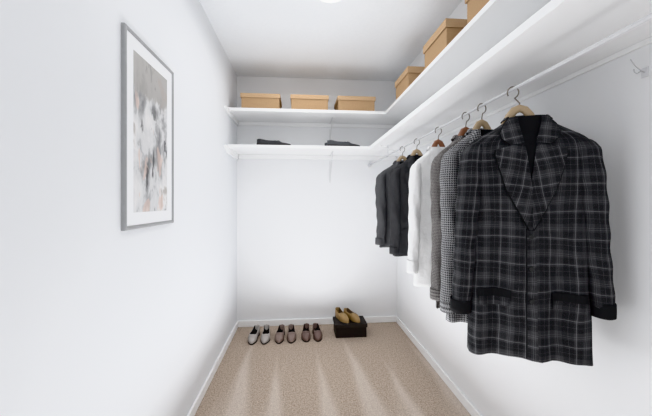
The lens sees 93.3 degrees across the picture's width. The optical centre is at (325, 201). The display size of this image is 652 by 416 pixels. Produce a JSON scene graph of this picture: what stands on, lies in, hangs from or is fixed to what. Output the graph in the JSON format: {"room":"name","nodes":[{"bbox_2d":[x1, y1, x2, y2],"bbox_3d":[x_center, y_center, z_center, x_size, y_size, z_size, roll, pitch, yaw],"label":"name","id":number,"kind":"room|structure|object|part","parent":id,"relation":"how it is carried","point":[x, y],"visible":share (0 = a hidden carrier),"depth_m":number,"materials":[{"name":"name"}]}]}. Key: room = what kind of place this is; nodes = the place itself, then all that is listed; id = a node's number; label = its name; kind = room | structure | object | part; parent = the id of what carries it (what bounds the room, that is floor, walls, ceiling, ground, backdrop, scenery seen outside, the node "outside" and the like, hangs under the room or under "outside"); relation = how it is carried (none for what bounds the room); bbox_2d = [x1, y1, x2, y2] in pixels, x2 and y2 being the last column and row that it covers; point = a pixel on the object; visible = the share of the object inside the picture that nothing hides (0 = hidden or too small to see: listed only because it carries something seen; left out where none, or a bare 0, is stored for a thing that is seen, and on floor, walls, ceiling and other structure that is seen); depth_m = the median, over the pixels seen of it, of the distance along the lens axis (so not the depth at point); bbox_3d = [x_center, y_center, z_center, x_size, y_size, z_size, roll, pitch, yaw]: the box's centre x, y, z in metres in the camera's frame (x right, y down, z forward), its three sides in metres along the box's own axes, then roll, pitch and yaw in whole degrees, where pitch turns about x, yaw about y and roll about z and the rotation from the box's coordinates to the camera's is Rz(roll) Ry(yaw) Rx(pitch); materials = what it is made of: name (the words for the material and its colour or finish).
{"room":"walk-in closet","nodes":[
{"label":"walk-in closet","id":0,"kind":"room"},
{"bbox_2d":[0,0,236,415],"bbox_3d":[-0.756,-0.005,1.211,0.080,2.442,3.740,0,0,-5],"label":"wall","id":1,"kind":"structure","parent":0,"point":[97,318],"depth_m":0.95,"materials":[{"name":"paint"}]},
{"bbox_2d":[121,22,173,230],"bbox_3d":[-0.712,-0.258,1.259,0.016,0.714,0.408,0,0,-5],"label":"framed picture","id":2,"kind":"object","parent":1,"relation":"attached to","point":[147,83],"visible":1,"depth_m":1.21,"materials":[{"name":"paper"}]},
{"bbox_2d":[133,50,166,211],"bbox_3d":[-0.714,-0.258,1.258,0.005,0.602,0.296,0,0,-5],"label":"artwork","id":3,"kind":"object","parent":2,"relation":"attached to","point":[149,81],"depth_m":1.24},
{"bbox_2d":[187,321,237,415],"bbox_3d":[-0.705,1.185,1.175,0.014,0.062,3.660,0,0,-5],"label":"baseboard","id":4,"kind":"structure","parent":1,"relation":"attached to","point":[209,378],"depth_m":2.09,"materials":[{"name":"paint"}]},
{"bbox_2d":[237,76,396,320],"bbox_3d":[-0.076,-0.005,3.105,1.594,2.442,0.080,0,0,-5],"label":"wall","id":5,"kind":"structure","parent":0,"point":[307,248],"depth_m":3.06,"materials":[{"name":"paint"}]},
{"bbox_2d":[224,106,407,139],"bbox_3d":[-0.051,-0.703,2.816,1.594,0.206,0.500,0,0,-5],"label":"wall shelf","id":6,"kind":"object","parent":5,"relation":"attached to","point":[244,116],"visible":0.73,"depth_m":2.88,"materials":[{"name":"paint"}]},
{"bbox_2d":[240,93,281,108],"bbox_3d":[-0.577,-0.870,2.788,0.336,0.128,0.286,0,0,-5],"label":"storage box","id":7,"kind":"object","parent":6,"relation":"on","point":[248,100],"visible":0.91,"depth_m":2.65,"materials":[{"name":"beige cardboard"}]},
{"bbox_2d":[290,94,328,109],"bbox_3d":[-0.153,-0.870,2.824,0.334,0.128,0.286,0,0,-5],"label":"storage box","id":8,"kind":"object","parent":6,"relation":"on","point":[317,102],"visible":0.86,"depth_m":2.69,"materials":[{"name":"beige cardboard"}]},
{"bbox_3d":[-0.153,-0.916,2.824,0.334,0.036,0.286,0,0,-5],"label":"box lid","id":9,"kind":"part","parent":8,"relation":"part of","materials":[{"name":"beige cardboard"}]},
{"bbox_2d":[334,96,375,110],"bbox_3d":[0.259,-0.870,2.859,0.338,0.128,0.286,0,0,-5],"label":"storage box","id":10,"kind":"object","parent":6,"relation":"on","point":[357,103],"visible":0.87,"depth_m":2.72,"materials":[{"name":"beige cardboard"}]},
{"bbox_2d":[224,144,409,182],"bbox_3d":[-0.050,-0.340,2.806,1.594,0.296,0.520,0,0,-5],"label":"wall shelf","id":11,"kind":"object","parent":5,"relation":"attached to","point":[244,151],"visible":0.95,"depth_m":2.87,"materials":[{"name":"paint"}]},
{"bbox_2d":[257,139,290,144],"bbox_3d":[-0.452,-0.515,2.678,0.293,0.054,0.083,0,0,-5],"label":"shoe","id":12,"kind":"object","parent":11,"relation":"on","point":[259,141],"visible":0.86,"depth_m":2.64,"materials":[{"name":"black leather"}]},
{"bbox_2d":[327,140,359,145],"bbox_3d":[0.156,-0.515,2.729,0.293,0.054,0.083,0,0,-5],"label":"shoe","id":13,"kind":"object","parent":11,"relation":"on","point":[329,142],"visible":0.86,"depth_m":2.69,"materials":[{"name":"leather"}]},
{"bbox_2d":[238,316,395,326],"bbox_3d":[-0.072,1.185,3.058,1.566,0.062,0.014,0,0,-5],"label":"baseboard","id":14,"kind":"structure","parent":5,"relation":"attached to","point":[372,319],"depth_m":3.04,"materials":[{"name":"paint"}]},
{"bbox_2d":[199,0,461,80],"bbox_3d":[0.078,-1.266,1.281,1.754,0.080,3.740,0,0,-5],"label":"ceiling","id":15,"kind":"structure","parent":0,"point":[371,40],"depth_m":2.24,"materials":[{"name":"white paint"}]},
{"bbox_2d":[321,0,339,2],"bbox_3d":[0.027,-1.201,1.764,0.216,0.050,0.216,0,0,-5],"label":"ceiling light","id":16,"kind":"object","parent":15,"relation":"attached to","point":[328,1],"visible":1,"depth_m":1.82,"materials":[{"name":"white glass"}]},
{"bbox_2d":[194,322,470,415],"bbox_3d":[0.078,1.256,1.281,1.754,0.080,3.740,0,0,-5],"label":"floor","id":17,"kind":"structure","parent":0,"point":[382,372],"depth_m":2.11,"materials":[{"name":"carpet"}]},
{"bbox_2d":[248,325,259,344],"bbox_3d":[-0.641,1.178,2.741,0.083,0.076,0.252,0,0,0],"label":"shoe","id":18,"kind":"object","parent":17,"relation":"on","point":[253,336],"visible":1,"depth_m":2.69,"materials":[{"name":"grey leather"}]},
{"bbox_2d":[261,324,269,344],"bbox_3d":[-0.536,1.178,2.750,0.083,0.076,0.252,0,0,-6],"label":"shoe","id":19,"kind":"object","parent":17,"relation":"on","point":[265,337],"visible":1,"depth_m":2.69,"materials":[{"name":"grey leather"}]},
{"bbox_2d":[275,324,284,343],"bbox_3d":[-0.411,1.178,2.756,0.083,0.076,0.242,0,0,-1],"label":"shoe","id":20,"kind":"object","parent":17,"relation":"on","point":[279,336],"visible":1,"depth_m":2.71,"materials":[{"name":"beige leather"}]},
{"bbox_2d":[287,324,295,343],"bbox_3d":[-0.308,1.178,2.764,0.083,0.076,0.242,0,0,-7],"label":"shoe","id":21,"kind":"object","parent":17,"relation":"on","point":[291,336],"visible":1,"depth_m":2.71,"materials":[{"name":"beige leather"}]},
{"bbox_2d":[301,323,310,341],"bbox_3d":[-0.181,1.178,2.785,0.083,0.076,0.237,0,0,-3],"label":"shoe","id":22,"kind":"object","parent":17,"relation":"on","point":[305,336],"visible":1,"depth_m":2.73,"materials":[{"name":"brown leather"}]},
{"bbox_2d":[312,323,321,341],"bbox_3d":[-0.080,1.178,2.794,0.083,0.076,0.237,0,0,-9],"label":"shoe","id":23,"kind":"object","parent":17,"relation":"on","point":[317,334],"visible":1,"depth_m":2.74,"materials":[{"name":"brown leather"}]},
{"bbox_2d":[333,316,366,337],"bbox_3d":[0.218,1.155,2.853,0.292,0.122,0.200,0,0,-5],"label":"shoe box","id":24,"kind":"object","parent":17,"relation":"on","point":[350,330],"visible":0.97,"depth_m":2.76,"materials":[{"name":"black cardboard"}]},
{"bbox_2d":[335,307,348,323],"bbox_3d":[0.145,1.048,2.845,0.077,0.091,0.217,0,0,-27],"label":"shoe","id":25,"kind":"object","parent":24,"relation":"on","point":[340,315],"visible":1,"depth_m":2.81,"materials":[{"name":"yellow leather"}]},
{"bbox_3d":[0.218,1.109,2.853,0.292,0.030,0.200,0,0,-5],"label":"box lid","id":26,"kind":"part","parent":24,"relation":"part of","materials":[{"name":"black cardboard"}]},
{"bbox_2d":[343,308,359,323],"bbox_3d":[0.244,1.052,2.854,0.077,0.084,0.217,0,0,-35],"label":"shoe","id":27,"kind":"object","parent":24,"relation":"on","point":[353,317],"visible":0.91,"depth_m":2.82,"materials":[{"name":"yellow leather"}]},
{"bbox_2d":[397,0,651,415],"bbox_3d":[0.912,-0.005,1.352,0.080,2.442,3.740,0,0,-5],"label":"wall","id":28,"kind":"structure","parent":0,"point":[609,104],"depth_m":1.01,"materials":[{"name":"paint"}]},
{"bbox_2d":[396,316,481,415],"bbox_3d":[0.869,1.185,1.308,0.014,0.062,3.660,0,0,-5],"label":"baseboard","id":29,"kind":"structure","parent":28,"relation":"attached to","point":[457,392],"depth_m":2.10,"materials":[{"name":"paint"}]},
{"bbox_2d":[385,0,550,114],"bbox_3d":[0.766,-0.783,1.258,0.228,0.046,2.979,0,0,-5],"label":"wall shelf","id":30,"kind":"object","parent":28,"relation":"attached to","point":[497,19],"visible":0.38,"depth_m":1.54,"materials":[{"name":"paint"}]},
{"bbox_2d":[395,66,424,98],"bbox_3d":[0.666,-0.883,2.334,0.202,0.155,0.300,0,0,-5],"label":"storage box","id":31,"kind":"object","parent":30,"relation":"on","point":[410,73],"visible":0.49,"depth_m":2.20,"materials":[{"name":"beige cardboard"}]},
{"bbox_3d":[0.666,-0.939,2.334,0.202,0.045,0.300,0,0,-5],"label":"box lid","id":32,"kind":"part","parent":31,"relation":"part of","materials":[{"name":"beige cardboard"}]},
{"bbox_2d":[423,18,466,68],"bbox_3d":[0.714,-0.883,1.766,0.202,0.155,0.300,0,0,-5],"label":"storage box","id":33,"kind":"object","parent":30,"relation":"on","point":[450,28],"visible":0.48,"depth_m":1.66,"materials":[{"name":"beige cardboard"}]},
{"bbox_2d":[465,0,489,23],"bbox_3d":[0.755,-0.883,1.283,0.202,0.155,0.300,0,0,-5],"label":"storage box","id":34,"kind":"object","parent":30,"relation":"on","point":[473,6],"visible":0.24,"depth_m":1.36,"materials":[{"name":"beige cardboard"}]},
{"bbox_2d":[369,0,651,155],"bbox_3d":[0.692,-0.375,1.242,0.378,0.226,2.959,0,0,-5],"label":"wall shelf","id":35,"kind":"object","parent":28,"relation":"attached to","point":[560,29],"visible":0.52,"depth_m":1.01,"materials":[{"name":"paint"}]},
{"bbox_2d":[368,13,651,166],"bbox_3d":[0.581,-0.407,1.444,0.040,0.110,3.340,0,0,-5],"label":"closet rod","id":36,"kind":"object","parent":35,"relation":"hanging from","point":[648,17],"visible":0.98,"depth_m":0.85,"materials":[{"name":"white metal"}]},
{"bbox_2d":[397,146,406,160],"bbox_3d":[0.524,-0.278,2.112,0.235,0.207,0.016,0,0,-5],"label":"clothes hanger","id":37,"kind":"object","parent":36,"relation":"hanging from","point":[400,158],"visible":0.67,"depth_m":2.11,"materials":[{"name":"brown wood"}]},
{"bbox_2d":[375,160,403,247],"bbox_3d":[0.524,0.009,2.108,0.384,0.599,0.099,0,0,-5],"label":"jacket","id":38,"kind":"object","parent":37,"relation":"hanging from","point":[383,231],"visible":0.22,"depth_m":2.07,"materials":[{"name":"grey fabric"}]},
{"bbox_3d":[0.524,-0.247,2.112,0.235,0.145,0.016,0,0,-5],"label":"hanger arm","id":39,"kind":"part","parent":37,"relation":"part of","materials":[{"name":"brown wood"}]},
{"bbox_2d":[410,139,422,155],"bbox_3d":[0.546,-0.279,1.853,0.213,0.206,0.016,0,0,-5],"label":"clothes hanger","id":40,"kind":"object","parent":36,"relation":"hanging from","point":[416,150],"visible":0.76,"depth_m":1.85,"materials":[{"name":"brown wood"}]},
{"bbox_2d":[389,154,421,256],"bbox_3d":[0.546,0.015,1.851,0.344,0.611,0.098,0,0,-5],"label":"jacket","id":41,"kind":"object","parent":40,"relation":"hanging from","point":[399,177],"visible":0.4,"depth_m":1.81,"materials":[{"name":"grey fabric"}]},
{"bbox_3d":[0.546,-0.248,1.853,0.213,0.145,0.016,0,0,-5],"label":"hanger arm","id":42,"kind":"part","parent":40,"relation":"part of","materials":[{"name":"brown wood"}]},
{"bbox_2d":[432,127,444,146],"bbox_3d":[0.570,-0.279,1.564,0.193,0.206,0.016,0,0,-5],"label":"clothes hanger","id":43,"kind":"object","parent":36,"relation":"hanging from","point":[436,142],"visible":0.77,"depth_m":1.56,"materials":[{"name":"red wood"}]},
{"bbox_2d":[407,146,445,286],"bbox_3d":[0.569,0.065,1.563,0.333,0.710,0.099,0,0,-5],"label":"shirt","id":44,"kind":"object","parent":43,"relation":"hanging from","point":[419,265],"visible":0.51,"depth_m":1.53,"materials":[{"name":"white fabric"}]},
{"bbox_3d":[0.570,-0.248,1.564,0.193,0.144,0.016,0,0,-5],"label":"hanger arm","id":45,"kind":"part","parent":43,"relation":"part of","materials":[{"name":"red wood"}]},
{"bbox_2d":[458,112,469,135],"bbox_3d":[0.592,-0.279,1.304,0.194,0.206,0.016,0,0,-5],"label":"clothes hanger","id":46,"kind":"object","parent":36,"relation":"hanging from","point":[463,131],"visible":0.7,"depth_m":1.30,"materials":[{"name":"red wood"}]},
{"bbox_2d":[430,135,465,308],"bbox_3d":[0.591,0.077,1.302,0.319,0.734,0.106,0,0,-5],"label":"jacket","id":47,"kind":"object","parent":46,"relation":"hanging from","point":[436,235],"visible":0.21,"depth_m":1.26,"materials":[{"name":"grey fabric"}]},
{"bbox_3d":[0.592,-0.248,1.304,0.194,0.144,0.016,0,0,-5],"label":"hanger arm","id":48,"kind":"part","parent":46,"relation":"part of","materials":[{"name":"red wood"}]},
{"bbox_2d":[472,103,490,129],"bbox_3d":[0.602,-0.279,1.190,0.208,0.206,0.016,0,0,-5],"label":"clothes hanger","id":49,"kind":"object","parent":36,"relation":"hanging from","point":[483,123],"visible":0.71,"depth_m":1.18,"materials":[{"name":"brown wood"}]},
{"bbox_2d":[439,128,492,322],"bbox_3d":[0.602,0.087,1.189,0.344,0.755,0.111,0,0,-5],"label":"jacket","id":50,"kind":"object","parent":49,"relation":"hanging from","point":[450,161],"visible":0.23,"depth_m":1.15,"materials":[{"name":"grey fabric"}]},
{"bbox_3d":[0.602,-0.248,1.190,0.208,0.145,0.016,0,0,-5],"label":"hanger arm","id":51,"kind":"part","parent":49,"relation":"part of","materials":[{"name":"brown wood"}]},
{"bbox_2d":[501,86,534,123],"bbox_3d":[0.635,-0.278,1.010,0.257,0.207,0.016,0,0,16],"label":"clothes hanger","id":52,"kind":"object","parent":36,"relation":"hanging from","point":[524,110],"visible":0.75,"depth_m":1.01,"materials":[{"name":"brown wood"}]},
{"bbox_3d":[0.635,-0.247,1.010,0.257,0.145,0.016,0,0,16],"label":"hanger arm","id":53,"kind":"part","parent":52,"relation":"part of","materials":[{"name":"brown wood"}]},
{"bbox_2d":[450,114,616,365],"bbox_3d":[0.651,0.105,1.003,0.463,0.790,0.122,0,0,16],"label":"jacket","id":54,"kind":"object","parent":52,"relation":"hanging from","point":[533,263],"visible":1,"depth_m":0.96,"materials":[{"name":"fabric"}]},
{"bbox_3d":[0.542,0.292,0.996,0.094,0.025,0.026,0,0,16],"label":"pocket trim","id":55,"kind":"part","parent":54,"relation":"part of","materials":[{"name":"black fabric"}]},
{"bbox_3d":[0.743,0.292,0.936,0.094,0.025,0.018,0,0,21],"label":"pocket trim","id":56,"kind":"part","parent":54,"relation":"part of","materials":[{"name":"black fabric"}]},
{"bbox_2d":[630,59,648,77],"bbox_3d":[0.889,-0.381,0.878,0.047,0.051,0.018,0,0,-5],"label":"wall hook","id":57,"kind":"object","parent":28,"relation":"attached to","point":[644,71],"visible":1,"depth_m":0.88,"materials":[{"name":"grey metal"}]},
{"bbox_3d":[0.911,-0.370,0.880,0.003,0.028,0.018,0,0,-5],"label":"mounting plate","id":58,"kind":"part","parent":57,"relation":"part of","materials":[{"name":"white metal"}]}
]}

